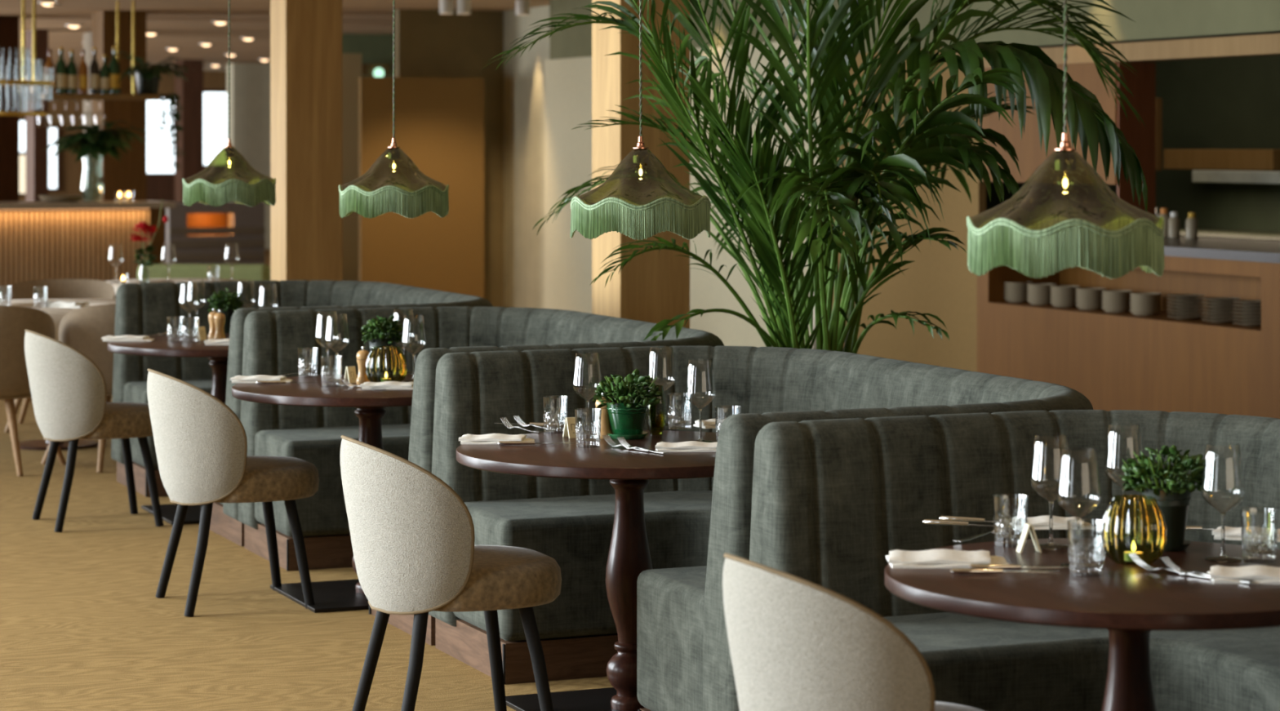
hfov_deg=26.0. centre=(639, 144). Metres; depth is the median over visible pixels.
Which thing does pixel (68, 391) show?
dining chair
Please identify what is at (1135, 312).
bowl
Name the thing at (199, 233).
fireplace
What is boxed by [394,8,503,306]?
wall
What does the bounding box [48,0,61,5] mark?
wine glass
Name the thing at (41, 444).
round table
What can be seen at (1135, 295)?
bowl
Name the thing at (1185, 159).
wall shelf
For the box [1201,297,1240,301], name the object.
plate
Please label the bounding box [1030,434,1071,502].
bowl
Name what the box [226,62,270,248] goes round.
pillar
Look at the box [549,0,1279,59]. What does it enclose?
wall
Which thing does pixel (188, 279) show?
bowl
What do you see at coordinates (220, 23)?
recessed light
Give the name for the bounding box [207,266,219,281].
water glass
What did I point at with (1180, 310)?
plate
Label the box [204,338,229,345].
folded napkin
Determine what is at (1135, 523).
candle holder
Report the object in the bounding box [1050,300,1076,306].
bowl
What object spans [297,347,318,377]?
water glass
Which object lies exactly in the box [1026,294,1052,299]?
bowl
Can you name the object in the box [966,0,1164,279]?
pendant lamp
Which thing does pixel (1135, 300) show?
bowl
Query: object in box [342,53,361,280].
wall
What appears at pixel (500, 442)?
table knife
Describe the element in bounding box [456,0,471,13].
spotlight
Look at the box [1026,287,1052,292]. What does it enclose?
bowl
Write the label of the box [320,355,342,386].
water glass
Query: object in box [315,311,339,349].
bowl
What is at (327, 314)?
bowl
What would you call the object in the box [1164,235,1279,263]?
countertop
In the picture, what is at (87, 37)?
pillar
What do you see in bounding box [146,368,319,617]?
dining chair
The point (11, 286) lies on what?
water glass
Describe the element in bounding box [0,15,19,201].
pillar
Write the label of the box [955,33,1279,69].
trim
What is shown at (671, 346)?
bowl
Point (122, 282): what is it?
candle
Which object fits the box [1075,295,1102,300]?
bowl
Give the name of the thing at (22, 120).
window
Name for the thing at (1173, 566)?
fork
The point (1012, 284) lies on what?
bowl
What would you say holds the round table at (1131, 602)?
on the floor
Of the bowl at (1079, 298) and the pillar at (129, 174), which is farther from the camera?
the pillar at (129, 174)
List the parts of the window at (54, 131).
pane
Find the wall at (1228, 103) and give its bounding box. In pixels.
[986,32,1279,231]
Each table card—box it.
[195,326,206,340]
[343,366,356,382]
[562,417,579,438]
[1016,523,1041,553]
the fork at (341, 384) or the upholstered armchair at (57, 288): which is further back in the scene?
the upholstered armchair at (57, 288)
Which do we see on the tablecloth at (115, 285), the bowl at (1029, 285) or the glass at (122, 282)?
the glass at (122, 282)
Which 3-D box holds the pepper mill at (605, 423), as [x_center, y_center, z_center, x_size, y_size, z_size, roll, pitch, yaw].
[-0.106,0.792,8.121,0.052,0.136,0.052,0,0,0]
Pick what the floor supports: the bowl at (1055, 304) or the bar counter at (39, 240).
the bar counter at (39, 240)
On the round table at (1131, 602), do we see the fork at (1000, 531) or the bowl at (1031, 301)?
the fork at (1000, 531)
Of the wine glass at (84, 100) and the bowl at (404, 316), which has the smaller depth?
the bowl at (404, 316)
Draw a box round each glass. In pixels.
[0,285,11,306]
[33,286,48,307]
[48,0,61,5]
[60,99,71,124]
[71,99,82,124]
[83,99,93,124]
[93,99,103,124]
[108,244,123,282]
[114,191,124,201]
[117,273,126,284]
[123,191,133,201]
[160,245,175,282]
[166,316,184,342]
[178,281,199,334]
[182,317,199,342]
[186,279,205,332]
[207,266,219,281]
[224,243,239,280]
[257,283,278,307]
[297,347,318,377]
[315,311,339,376]
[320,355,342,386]
[324,314,349,379]
[392,309,415,373]
[401,315,426,382]
[542,396,568,433]
[572,353,601,434]
[574,408,601,447]
[646,346,675,425]
[666,393,692,429]
[684,359,715,442]
[715,406,741,440]
[992,494,1028,547]
[1030,434,1071,549]
[1056,448,1101,568]
[1066,520,1106,577]
[1103,423,1142,494]
[1200,444,1244,562]
[1240,507,1278,563]
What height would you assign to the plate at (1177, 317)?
0.016 m
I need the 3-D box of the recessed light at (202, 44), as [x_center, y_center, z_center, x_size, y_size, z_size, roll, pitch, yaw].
[-5.327,-1.221,34.056,0.176,0.038,0.176,0,0,0]
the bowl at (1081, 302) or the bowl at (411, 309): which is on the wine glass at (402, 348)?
the bowl at (411, 309)
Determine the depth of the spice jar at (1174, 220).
16.28 m
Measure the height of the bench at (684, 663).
0.950 m
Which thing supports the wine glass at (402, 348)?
on the round table at (332, 596)
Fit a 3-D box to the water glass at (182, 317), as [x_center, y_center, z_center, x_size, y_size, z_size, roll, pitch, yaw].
[-1.955,0.807,12.065,0.076,0.106,0.076,0,0,39]
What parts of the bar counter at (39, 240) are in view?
panel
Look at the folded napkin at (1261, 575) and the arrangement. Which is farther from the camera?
the arrangement
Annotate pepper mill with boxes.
[208,308,217,339]
[213,309,225,339]
[355,346,370,384]
[595,391,612,439]
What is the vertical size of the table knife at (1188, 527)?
0.012 m
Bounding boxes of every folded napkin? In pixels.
[45,299,91,308]
[101,334,154,341]
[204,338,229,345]
[230,374,293,382]
[360,381,413,389]
[458,433,534,444]
[655,440,717,452]
[693,418,725,428]
[885,549,1009,568]
[1009,515,1095,529]
[1207,564,1279,584]
[1212,525,1279,542]
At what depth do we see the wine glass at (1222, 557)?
5.74 m
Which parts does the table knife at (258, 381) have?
handle, blade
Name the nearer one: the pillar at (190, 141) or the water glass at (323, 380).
the water glass at (323, 380)
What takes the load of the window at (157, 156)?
in the wall at (71, 173)
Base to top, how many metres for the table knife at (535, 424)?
0.012 m
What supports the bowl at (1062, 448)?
on the wine glass at (1078, 520)
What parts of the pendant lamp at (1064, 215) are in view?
cord, cord, braid trim, braid trim, lamp shade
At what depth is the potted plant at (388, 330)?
10.32 m
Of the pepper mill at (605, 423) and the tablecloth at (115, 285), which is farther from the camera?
the tablecloth at (115, 285)
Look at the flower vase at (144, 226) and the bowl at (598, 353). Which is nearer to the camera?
the bowl at (598, 353)
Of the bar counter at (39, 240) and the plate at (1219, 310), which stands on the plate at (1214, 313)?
the plate at (1219, 310)
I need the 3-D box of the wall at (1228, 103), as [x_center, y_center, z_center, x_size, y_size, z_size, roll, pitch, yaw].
[6.101,0.185,14.503,0.103,2.850,18.000,0,0,-23]
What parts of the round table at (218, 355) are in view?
plate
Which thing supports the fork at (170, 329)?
on the round table at (218, 355)
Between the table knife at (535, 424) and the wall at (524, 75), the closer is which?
the table knife at (535, 424)
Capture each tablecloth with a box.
[0,298,115,340]
[104,278,248,295]
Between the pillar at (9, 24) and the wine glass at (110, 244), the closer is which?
the wine glass at (110, 244)
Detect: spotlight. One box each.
[439,0,453,13]
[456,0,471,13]
[515,0,529,15]
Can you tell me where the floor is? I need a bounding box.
[0,248,613,710]
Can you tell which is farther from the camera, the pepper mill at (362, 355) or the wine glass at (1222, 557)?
the pepper mill at (362, 355)
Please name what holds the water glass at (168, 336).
on the round table at (218, 355)
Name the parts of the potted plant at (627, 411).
pot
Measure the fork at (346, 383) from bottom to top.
0.029 m
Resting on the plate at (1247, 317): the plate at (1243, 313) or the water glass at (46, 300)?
the plate at (1243, 313)
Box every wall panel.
[544,40,820,349]
[831,48,986,371]
[978,62,1116,184]
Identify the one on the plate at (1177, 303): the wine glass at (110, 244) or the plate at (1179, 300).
the plate at (1179, 300)
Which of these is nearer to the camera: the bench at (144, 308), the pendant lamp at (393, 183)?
the pendant lamp at (393, 183)
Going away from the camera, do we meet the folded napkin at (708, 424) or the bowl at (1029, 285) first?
the folded napkin at (708, 424)
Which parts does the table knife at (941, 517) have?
handle, blade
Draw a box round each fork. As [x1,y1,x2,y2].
[138,328,173,336]
[146,328,182,336]
[272,365,311,376]
[332,376,359,386]
[341,377,386,389]
[500,417,544,432]
[513,415,561,430]
[602,435,648,451]
[617,436,668,453]
[952,518,1010,542]
[1128,552,1210,577]
[1161,556,1254,582]
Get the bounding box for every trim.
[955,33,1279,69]
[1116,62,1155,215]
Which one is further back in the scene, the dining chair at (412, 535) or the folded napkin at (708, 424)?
the folded napkin at (708, 424)
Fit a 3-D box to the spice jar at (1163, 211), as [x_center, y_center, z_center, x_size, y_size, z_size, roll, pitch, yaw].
[3.099,0.464,16.402,0.070,0.173,0.070,0,0,0]
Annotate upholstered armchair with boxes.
[0,306,66,476]
[3,279,115,432]
[40,303,115,472]
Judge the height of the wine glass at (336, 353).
0.238 m
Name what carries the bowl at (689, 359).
on the wine glass at (700, 439)
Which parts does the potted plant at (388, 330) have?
pot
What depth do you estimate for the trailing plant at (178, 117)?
24.06 m
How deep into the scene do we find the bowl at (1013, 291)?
16.69 m
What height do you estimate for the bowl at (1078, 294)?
0.032 m
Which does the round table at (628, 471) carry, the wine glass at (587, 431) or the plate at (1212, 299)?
the wine glass at (587, 431)
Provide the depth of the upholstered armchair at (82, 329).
13.63 m
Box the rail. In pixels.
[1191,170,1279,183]
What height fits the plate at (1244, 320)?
0.016 m
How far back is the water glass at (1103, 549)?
5.54 m
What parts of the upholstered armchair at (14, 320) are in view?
leg, seat, backrest, leg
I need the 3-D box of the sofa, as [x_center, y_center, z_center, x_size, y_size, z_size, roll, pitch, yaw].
[-3.201,1.249,20.878,1.000,0.722,0.750,0,0,7]
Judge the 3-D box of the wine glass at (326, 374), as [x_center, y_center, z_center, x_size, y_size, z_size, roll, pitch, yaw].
[-1.164,0.741,10.320,0.090,0.238,0.090,0,0,6]
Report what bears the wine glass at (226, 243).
on the tablecloth at (115, 285)
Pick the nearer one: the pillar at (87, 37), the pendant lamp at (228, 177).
the pendant lamp at (228, 177)
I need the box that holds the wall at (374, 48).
[342,34,393,76]
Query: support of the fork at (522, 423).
on the round table at (628, 471)
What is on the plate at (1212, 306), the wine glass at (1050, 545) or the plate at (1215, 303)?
the plate at (1215, 303)
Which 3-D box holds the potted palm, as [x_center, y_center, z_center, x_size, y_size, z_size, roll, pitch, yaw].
[0.812,0.198,10.171,2.324,2.824,2.745,0,0,41]
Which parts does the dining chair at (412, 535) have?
leg, backrest, leg, leg, seat, leg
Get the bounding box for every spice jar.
[1155,207,1159,217]
[1158,208,1169,237]
[1168,211,1179,238]
[1186,212,1197,239]
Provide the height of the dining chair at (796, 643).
0.834 m
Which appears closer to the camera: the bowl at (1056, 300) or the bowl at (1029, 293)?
the bowl at (1056, 300)
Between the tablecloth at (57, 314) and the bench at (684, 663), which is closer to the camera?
the bench at (684, 663)
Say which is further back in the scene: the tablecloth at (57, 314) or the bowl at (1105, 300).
the bowl at (1105, 300)
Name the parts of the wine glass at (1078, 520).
stem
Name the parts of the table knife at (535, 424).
handle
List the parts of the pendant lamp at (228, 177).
braid trim, lamp shade, cord, cord, braid trim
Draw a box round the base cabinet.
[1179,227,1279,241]
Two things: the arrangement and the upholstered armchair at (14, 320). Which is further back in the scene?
the arrangement
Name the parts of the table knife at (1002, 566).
handle, blade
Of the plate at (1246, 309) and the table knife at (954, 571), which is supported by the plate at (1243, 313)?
the plate at (1246, 309)
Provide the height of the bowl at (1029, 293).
0.032 m
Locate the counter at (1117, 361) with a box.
[977,235,1279,418]
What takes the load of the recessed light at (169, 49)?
in the ceiling
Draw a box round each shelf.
[0,0,56,115]
[37,0,159,100]
[361,63,389,75]
[1164,149,1279,170]
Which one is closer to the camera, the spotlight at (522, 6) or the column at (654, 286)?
the column at (654, 286)
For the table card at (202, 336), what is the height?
0.058 m
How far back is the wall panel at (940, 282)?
17.36 m
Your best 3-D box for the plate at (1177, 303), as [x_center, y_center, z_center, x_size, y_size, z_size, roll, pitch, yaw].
[2.977,0.868,15.120,0.208,0.016,0.208,0,0,0]
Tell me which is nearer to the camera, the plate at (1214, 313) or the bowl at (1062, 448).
the bowl at (1062, 448)
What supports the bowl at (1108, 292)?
on the bowl at (1104, 296)
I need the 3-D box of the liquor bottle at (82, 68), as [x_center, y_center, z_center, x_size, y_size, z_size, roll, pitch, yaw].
[-4.763,-0.620,23.721,0.085,0.380,0.084,0,0,0]
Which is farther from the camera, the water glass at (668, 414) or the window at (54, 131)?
the window at (54, 131)
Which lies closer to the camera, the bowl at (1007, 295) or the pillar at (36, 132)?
the bowl at (1007, 295)
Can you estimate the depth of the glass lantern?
9.87 m
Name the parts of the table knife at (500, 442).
handle, blade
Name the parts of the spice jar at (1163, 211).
lid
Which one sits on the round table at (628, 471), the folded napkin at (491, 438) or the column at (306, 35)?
the folded napkin at (491, 438)
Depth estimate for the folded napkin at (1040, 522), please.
6.20 m
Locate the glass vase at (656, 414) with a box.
[646,385,666,435]
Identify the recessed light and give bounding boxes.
[38,1,58,6]
[65,24,82,28]
[146,32,158,35]
[165,48,179,51]
[199,43,213,46]
[211,21,228,25]
[240,37,255,40]
[258,58,270,61]
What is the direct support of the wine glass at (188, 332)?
on the round table at (218, 355)
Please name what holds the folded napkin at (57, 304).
on the tablecloth at (57, 314)
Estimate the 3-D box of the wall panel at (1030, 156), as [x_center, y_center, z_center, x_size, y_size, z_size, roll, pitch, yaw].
[2.379,-0.118,16.167,0.050,0.685,1.517,0,0,-23]
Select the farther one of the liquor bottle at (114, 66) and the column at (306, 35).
the liquor bottle at (114, 66)
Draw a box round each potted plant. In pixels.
[106,51,194,94]
[207,288,244,333]
[360,315,404,351]
[592,368,662,439]
[1119,444,1214,551]
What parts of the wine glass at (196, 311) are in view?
stem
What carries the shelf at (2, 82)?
hanging from the ceiling
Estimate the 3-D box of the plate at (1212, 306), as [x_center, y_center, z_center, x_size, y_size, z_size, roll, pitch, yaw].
[3.104,0.868,14.818,0.208,0.016,0.208,0,0,0]
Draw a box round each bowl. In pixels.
[38,195,83,202]
[178,281,199,311]
[186,279,205,310]
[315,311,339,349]
[324,314,349,351]
[392,309,415,345]
[401,315,426,354]
[572,353,601,400]
[646,346,675,391]
[684,359,715,408]
[1004,281,1032,286]
[1004,285,1028,289]
[1004,288,1027,293]
[1004,293,1028,297]
[1004,296,1028,302]
[1026,283,1056,288]
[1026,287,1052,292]
[1026,290,1051,295]
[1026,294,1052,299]
[1026,298,1051,304]
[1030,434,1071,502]
[1050,285,1079,290]
[1050,289,1076,294]
[1050,293,1076,297]
[1050,297,1077,302]
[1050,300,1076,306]
[1056,448,1101,519]
[1075,287,1106,293]
[1075,291,1102,297]
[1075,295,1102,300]
[1075,299,1103,304]
[1075,302,1102,310]
[1102,289,1133,295]
[1102,293,1130,299]
[1102,297,1131,302]
[1102,302,1131,306]
[1102,305,1131,312]
[1129,292,1161,297]
[1129,296,1161,302]
[1129,300,1161,306]
[1129,304,1161,310]
[1129,308,1161,315]
[1200,444,1244,513]
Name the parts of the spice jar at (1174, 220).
lid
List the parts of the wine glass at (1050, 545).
stem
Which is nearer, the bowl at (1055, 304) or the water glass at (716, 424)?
the water glass at (716, 424)
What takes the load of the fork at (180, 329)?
on the round table at (218, 355)
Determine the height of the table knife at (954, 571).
0.012 m
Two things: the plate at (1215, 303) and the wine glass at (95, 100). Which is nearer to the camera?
the plate at (1215, 303)
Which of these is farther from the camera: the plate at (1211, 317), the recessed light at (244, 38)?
the recessed light at (244, 38)
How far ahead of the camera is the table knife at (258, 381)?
9.95 m
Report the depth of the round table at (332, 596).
9.72 m
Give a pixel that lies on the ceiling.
(183, 24)
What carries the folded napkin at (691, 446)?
on the round table at (628, 471)
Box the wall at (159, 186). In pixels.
[146,173,174,201]
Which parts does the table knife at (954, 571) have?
handle, blade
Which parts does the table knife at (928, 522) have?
handle, blade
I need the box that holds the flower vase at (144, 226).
[129,199,168,283]
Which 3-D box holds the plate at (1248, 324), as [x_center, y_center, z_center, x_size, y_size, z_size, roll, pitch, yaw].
[3.216,0.944,14.552,0.208,0.016,0.208,0,0,0]
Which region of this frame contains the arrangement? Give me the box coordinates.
[41,120,148,201]
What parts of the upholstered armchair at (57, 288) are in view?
leg, leg, backrest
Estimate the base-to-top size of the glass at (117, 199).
0.090 m
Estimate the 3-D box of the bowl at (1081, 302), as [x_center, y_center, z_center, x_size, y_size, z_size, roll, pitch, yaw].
[2.603,0.914,16.010,0.176,0.032,0.176,0,0,0]
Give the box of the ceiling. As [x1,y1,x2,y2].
[0,0,549,71]
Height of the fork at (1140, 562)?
0.029 m
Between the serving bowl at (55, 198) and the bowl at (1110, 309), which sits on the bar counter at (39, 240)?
the serving bowl at (55, 198)
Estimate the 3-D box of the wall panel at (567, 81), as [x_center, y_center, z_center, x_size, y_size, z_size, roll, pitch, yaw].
[0.245,0.445,21.236,0.050,2.330,5.361,0,0,-23]
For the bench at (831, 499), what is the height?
0.950 m
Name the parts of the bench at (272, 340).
seat, backrest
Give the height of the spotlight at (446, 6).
0.130 m
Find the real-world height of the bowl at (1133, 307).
0.032 m
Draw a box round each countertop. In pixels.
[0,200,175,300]
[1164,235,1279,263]
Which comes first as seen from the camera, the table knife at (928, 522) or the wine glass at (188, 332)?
the table knife at (928, 522)
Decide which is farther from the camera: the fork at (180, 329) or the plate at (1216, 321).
the plate at (1216, 321)
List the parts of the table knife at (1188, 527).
handle, blade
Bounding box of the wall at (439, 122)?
[358,76,484,297]
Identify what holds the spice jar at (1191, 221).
on the counter at (1117, 361)
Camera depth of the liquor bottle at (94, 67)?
23.72 m
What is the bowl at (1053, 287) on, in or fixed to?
on the bowl at (1061, 292)
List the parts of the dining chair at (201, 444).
leg, backrest, leg, seat, leg, leg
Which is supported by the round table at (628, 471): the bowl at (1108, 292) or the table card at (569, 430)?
the table card at (569, 430)
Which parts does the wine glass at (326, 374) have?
stem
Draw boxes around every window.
[19,117,25,151]
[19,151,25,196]
[48,124,60,191]
[146,94,174,173]
[203,88,226,168]
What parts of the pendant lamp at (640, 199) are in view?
lamp shade, cord, cord, braid trim, braid trim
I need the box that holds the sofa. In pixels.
[137,263,270,280]
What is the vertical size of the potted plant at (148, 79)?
0.367 m
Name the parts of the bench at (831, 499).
backrest, seat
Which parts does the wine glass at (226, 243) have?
stem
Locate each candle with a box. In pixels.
[115,191,123,201]
[119,275,126,284]
[124,191,132,201]
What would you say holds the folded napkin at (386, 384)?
on the round table at (332, 596)
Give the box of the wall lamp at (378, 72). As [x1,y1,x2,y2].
[373,67,384,76]
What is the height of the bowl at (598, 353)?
0.142 m
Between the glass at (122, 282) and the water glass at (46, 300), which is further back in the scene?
the glass at (122, 282)
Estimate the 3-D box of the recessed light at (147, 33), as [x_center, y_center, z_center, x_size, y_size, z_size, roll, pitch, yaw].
[-5.434,-1.221,30.802,0.176,0.038,0.176,0,0,0]
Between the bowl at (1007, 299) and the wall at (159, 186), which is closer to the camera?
the bowl at (1007, 299)
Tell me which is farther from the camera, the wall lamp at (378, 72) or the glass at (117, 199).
the wall lamp at (378, 72)
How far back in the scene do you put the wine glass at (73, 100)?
23.72 m
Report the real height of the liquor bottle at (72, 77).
0.380 m
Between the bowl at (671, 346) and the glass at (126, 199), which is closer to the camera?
the bowl at (671, 346)
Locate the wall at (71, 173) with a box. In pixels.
[19,68,226,201]
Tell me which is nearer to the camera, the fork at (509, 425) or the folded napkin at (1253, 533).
the folded napkin at (1253, 533)
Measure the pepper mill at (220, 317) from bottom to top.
0.136 m
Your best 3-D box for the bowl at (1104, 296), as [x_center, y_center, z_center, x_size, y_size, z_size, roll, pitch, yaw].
[2.710,0.870,15.754,0.176,0.032,0.176,0,0,0]
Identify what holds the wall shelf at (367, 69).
attached to the wall at (374, 48)
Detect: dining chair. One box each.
[24,328,163,532]
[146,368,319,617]
[339,435,561,710]
[722,553,983,710]
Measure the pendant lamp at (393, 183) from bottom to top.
1.503 m
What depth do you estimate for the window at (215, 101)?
46.82 m
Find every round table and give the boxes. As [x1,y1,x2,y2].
[19,439,97,450]
[107,333,229,524]
[231,373,413,613]
[456,430,718,710]
[884,537,1279,710]
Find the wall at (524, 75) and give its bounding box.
[503,4,549,308]
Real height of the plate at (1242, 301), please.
0.016 m
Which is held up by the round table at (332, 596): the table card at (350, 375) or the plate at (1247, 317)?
the table card at (350, 375)
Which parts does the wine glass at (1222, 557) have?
stem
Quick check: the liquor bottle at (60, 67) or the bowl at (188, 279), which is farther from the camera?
the liquor bottle at (60, 67)
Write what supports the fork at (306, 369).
on the round table at (332, 596)
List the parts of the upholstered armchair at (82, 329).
leg, backrest, leg, seat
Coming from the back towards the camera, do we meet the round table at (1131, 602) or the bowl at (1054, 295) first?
the bowl at (1054, 295)
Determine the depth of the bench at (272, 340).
10.90 m
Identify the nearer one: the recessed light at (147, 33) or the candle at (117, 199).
the candle at (117, 199)
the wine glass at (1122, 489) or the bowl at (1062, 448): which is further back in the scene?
the wine glass at (1122, 489)
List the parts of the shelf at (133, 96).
rod, rod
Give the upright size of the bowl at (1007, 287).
0.032 m
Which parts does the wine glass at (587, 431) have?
stem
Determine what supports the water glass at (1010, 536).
on the round table at (1131, 602)
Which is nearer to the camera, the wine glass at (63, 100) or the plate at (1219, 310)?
the plate at (1219, 310)
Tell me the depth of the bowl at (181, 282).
12.55 m
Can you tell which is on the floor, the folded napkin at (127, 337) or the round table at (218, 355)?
the round table at (218, 355)
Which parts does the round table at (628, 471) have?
plate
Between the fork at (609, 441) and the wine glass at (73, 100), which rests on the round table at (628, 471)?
the fork at (609, 441)
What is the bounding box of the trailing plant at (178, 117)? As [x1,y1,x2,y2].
[152,93,186,169]
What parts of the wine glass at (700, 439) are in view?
stem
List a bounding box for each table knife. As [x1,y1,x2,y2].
[256,380,318,383]
[494,422,562,426]
[497,440,574,445]
[922,519,1019,527]
[939,515,1013,523]
[950,568,1058,574]
[968,564,1076,569]
[1185,525,1217,530]
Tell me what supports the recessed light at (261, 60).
in the ceiling
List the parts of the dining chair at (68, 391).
leg, backrest, leg, seat, leg, leg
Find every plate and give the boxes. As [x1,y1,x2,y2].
[1167,293,1204,298]
[1167,297,1204,302]
[1167,301,1203,305]
[1167,304,1204,308]
[1167,307,1204,312]
[1167,311,1202,315]
[1167,315,1204,319]
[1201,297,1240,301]
[1201,300,1238,305]
[1201,304,1238,308]
[1201,307,1238,312]
[1201,311,1237,315]
[1201,315,1239,319]
[1201,318,1237,323]
[1232,299,1261,304]
[1232,311,1261,315]
[1232,317,1261,322]
[1233,303,1261,307]
[1233,306,1261,311]
[1233,314,1261,319]
[1233,321,1261,326]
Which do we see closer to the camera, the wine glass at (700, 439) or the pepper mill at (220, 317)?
the wine glass at (700, 439)
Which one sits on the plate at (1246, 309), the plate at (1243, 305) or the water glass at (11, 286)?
the plate at (1243, 305)
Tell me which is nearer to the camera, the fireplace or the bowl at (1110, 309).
the bowl at (1110, 309)
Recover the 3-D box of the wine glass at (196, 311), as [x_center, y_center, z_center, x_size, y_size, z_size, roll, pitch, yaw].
[-2.041,0.741,12.753,0.090,0.238,0.090,0,0,-43]
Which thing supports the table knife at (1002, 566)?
on the round table at (1131, 602)
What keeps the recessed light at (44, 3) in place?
in the ceiling
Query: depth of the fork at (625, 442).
7.80 m
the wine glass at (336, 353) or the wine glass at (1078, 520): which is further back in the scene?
the wine glass at (336, 353)
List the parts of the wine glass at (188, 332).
stem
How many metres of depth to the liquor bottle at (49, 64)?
23.58 m
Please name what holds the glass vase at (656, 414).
on the round table at (628, 471)
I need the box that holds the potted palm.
[484,0,1147,353]
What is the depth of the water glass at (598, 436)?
7.88 m
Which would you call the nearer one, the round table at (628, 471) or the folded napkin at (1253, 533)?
the folded napkin at (1253, 533)
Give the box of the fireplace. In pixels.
[165,200,265,264]
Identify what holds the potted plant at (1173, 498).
on the round table at (1131, 602)
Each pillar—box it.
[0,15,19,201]
[25,28,48,201]
[83,31,92,200]
[92,10,146,200]
[174,59,203,201]
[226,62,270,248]
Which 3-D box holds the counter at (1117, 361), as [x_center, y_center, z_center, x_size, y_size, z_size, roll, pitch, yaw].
[4.967,1.080,11.165,1.020,1.060,12.726,0,0,-23]
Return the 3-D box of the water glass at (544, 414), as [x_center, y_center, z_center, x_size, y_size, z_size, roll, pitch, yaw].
[-0.253,0.807,8.281,0.076,0.106,0.076,0,0,-22]
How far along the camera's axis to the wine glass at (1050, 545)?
5.92 m
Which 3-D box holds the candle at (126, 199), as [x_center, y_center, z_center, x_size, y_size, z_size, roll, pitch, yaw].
[-4.372,0.445,23.712,0.060,0.086,0.060,0,0,0]
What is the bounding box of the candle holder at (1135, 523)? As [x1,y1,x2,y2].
[1100,494,1166,565]
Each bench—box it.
[111,280,493,546]
[238,306,724,645]
[428,346,1093,710]
[749,409,1279,710]
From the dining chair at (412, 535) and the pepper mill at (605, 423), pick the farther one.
the pepper mill at (605, 423)
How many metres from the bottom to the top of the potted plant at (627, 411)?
0.202 m
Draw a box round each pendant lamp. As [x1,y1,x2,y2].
[182,0,275,206]
[338,0,448,218]
[569,0,711,239]
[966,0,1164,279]
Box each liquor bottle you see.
[44,48,55,93]
[55,46,66,93]
[66,48,77,93]
[78,49,88,93]
[89,47,99,93]
[99,54,110,93]
[108,46,120,93]
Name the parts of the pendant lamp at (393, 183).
lamp shade, cord, cord, braid trim, braid trim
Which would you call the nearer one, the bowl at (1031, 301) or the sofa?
the bowl at (1031, 301)
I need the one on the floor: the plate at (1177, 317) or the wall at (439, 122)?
the wall at (439, 122)
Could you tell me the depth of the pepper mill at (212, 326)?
12.22 m
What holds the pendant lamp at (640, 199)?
hanging from the ceiling
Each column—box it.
[270,0,342,280]
[591,0,689,328]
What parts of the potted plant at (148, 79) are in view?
pot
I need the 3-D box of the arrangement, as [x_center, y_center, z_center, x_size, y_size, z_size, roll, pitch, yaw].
[-4.627,0.145,23.689,0.881,0.694,0.952,0,0,-21]
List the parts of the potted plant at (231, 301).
pot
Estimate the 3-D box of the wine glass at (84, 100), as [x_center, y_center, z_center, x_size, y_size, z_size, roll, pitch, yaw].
[-4.727,-0.263,23.758,0.090,0.238,0.090,0,0,0]
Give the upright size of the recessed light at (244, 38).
0.038 m
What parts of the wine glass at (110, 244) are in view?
stem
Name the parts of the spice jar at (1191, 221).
lid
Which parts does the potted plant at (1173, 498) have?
pot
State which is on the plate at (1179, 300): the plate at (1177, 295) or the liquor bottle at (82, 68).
the plate at (1177, 295)
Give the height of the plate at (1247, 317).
0.016 m
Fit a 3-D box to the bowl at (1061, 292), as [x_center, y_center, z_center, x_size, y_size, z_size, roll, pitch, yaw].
[2.494,0.870,16.267,0.176,0.032,0.176,0,0,0]
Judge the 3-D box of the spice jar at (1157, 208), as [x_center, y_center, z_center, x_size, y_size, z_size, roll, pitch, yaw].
[3.064,0.464,16.485,0.056,0.173,0.056,0,0,0]
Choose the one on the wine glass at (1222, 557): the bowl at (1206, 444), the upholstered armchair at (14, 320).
the bowl at (1206, 444)
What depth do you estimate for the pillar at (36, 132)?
29.86 m
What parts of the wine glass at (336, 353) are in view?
stem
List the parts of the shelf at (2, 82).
rod, rod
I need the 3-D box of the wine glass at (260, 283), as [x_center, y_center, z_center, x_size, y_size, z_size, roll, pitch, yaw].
[-1.660,0.741,12.376,0.090,0.238,0.090,0,0,-36]
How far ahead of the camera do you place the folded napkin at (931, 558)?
5.64 m
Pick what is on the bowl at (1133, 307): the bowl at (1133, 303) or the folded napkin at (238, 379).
the bowl at (1133, 303)
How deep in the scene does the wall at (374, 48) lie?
31.27 m
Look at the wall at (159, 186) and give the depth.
45.01 m
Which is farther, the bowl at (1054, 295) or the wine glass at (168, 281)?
the wine glass at (168, 281)
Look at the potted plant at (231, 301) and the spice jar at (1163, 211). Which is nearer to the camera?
the potted plant at (231, 301)
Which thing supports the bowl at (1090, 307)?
on the counter at (1117, 361)
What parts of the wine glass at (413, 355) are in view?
stem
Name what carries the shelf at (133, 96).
hanging from the ceiling
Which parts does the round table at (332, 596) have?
plate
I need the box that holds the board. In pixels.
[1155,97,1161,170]

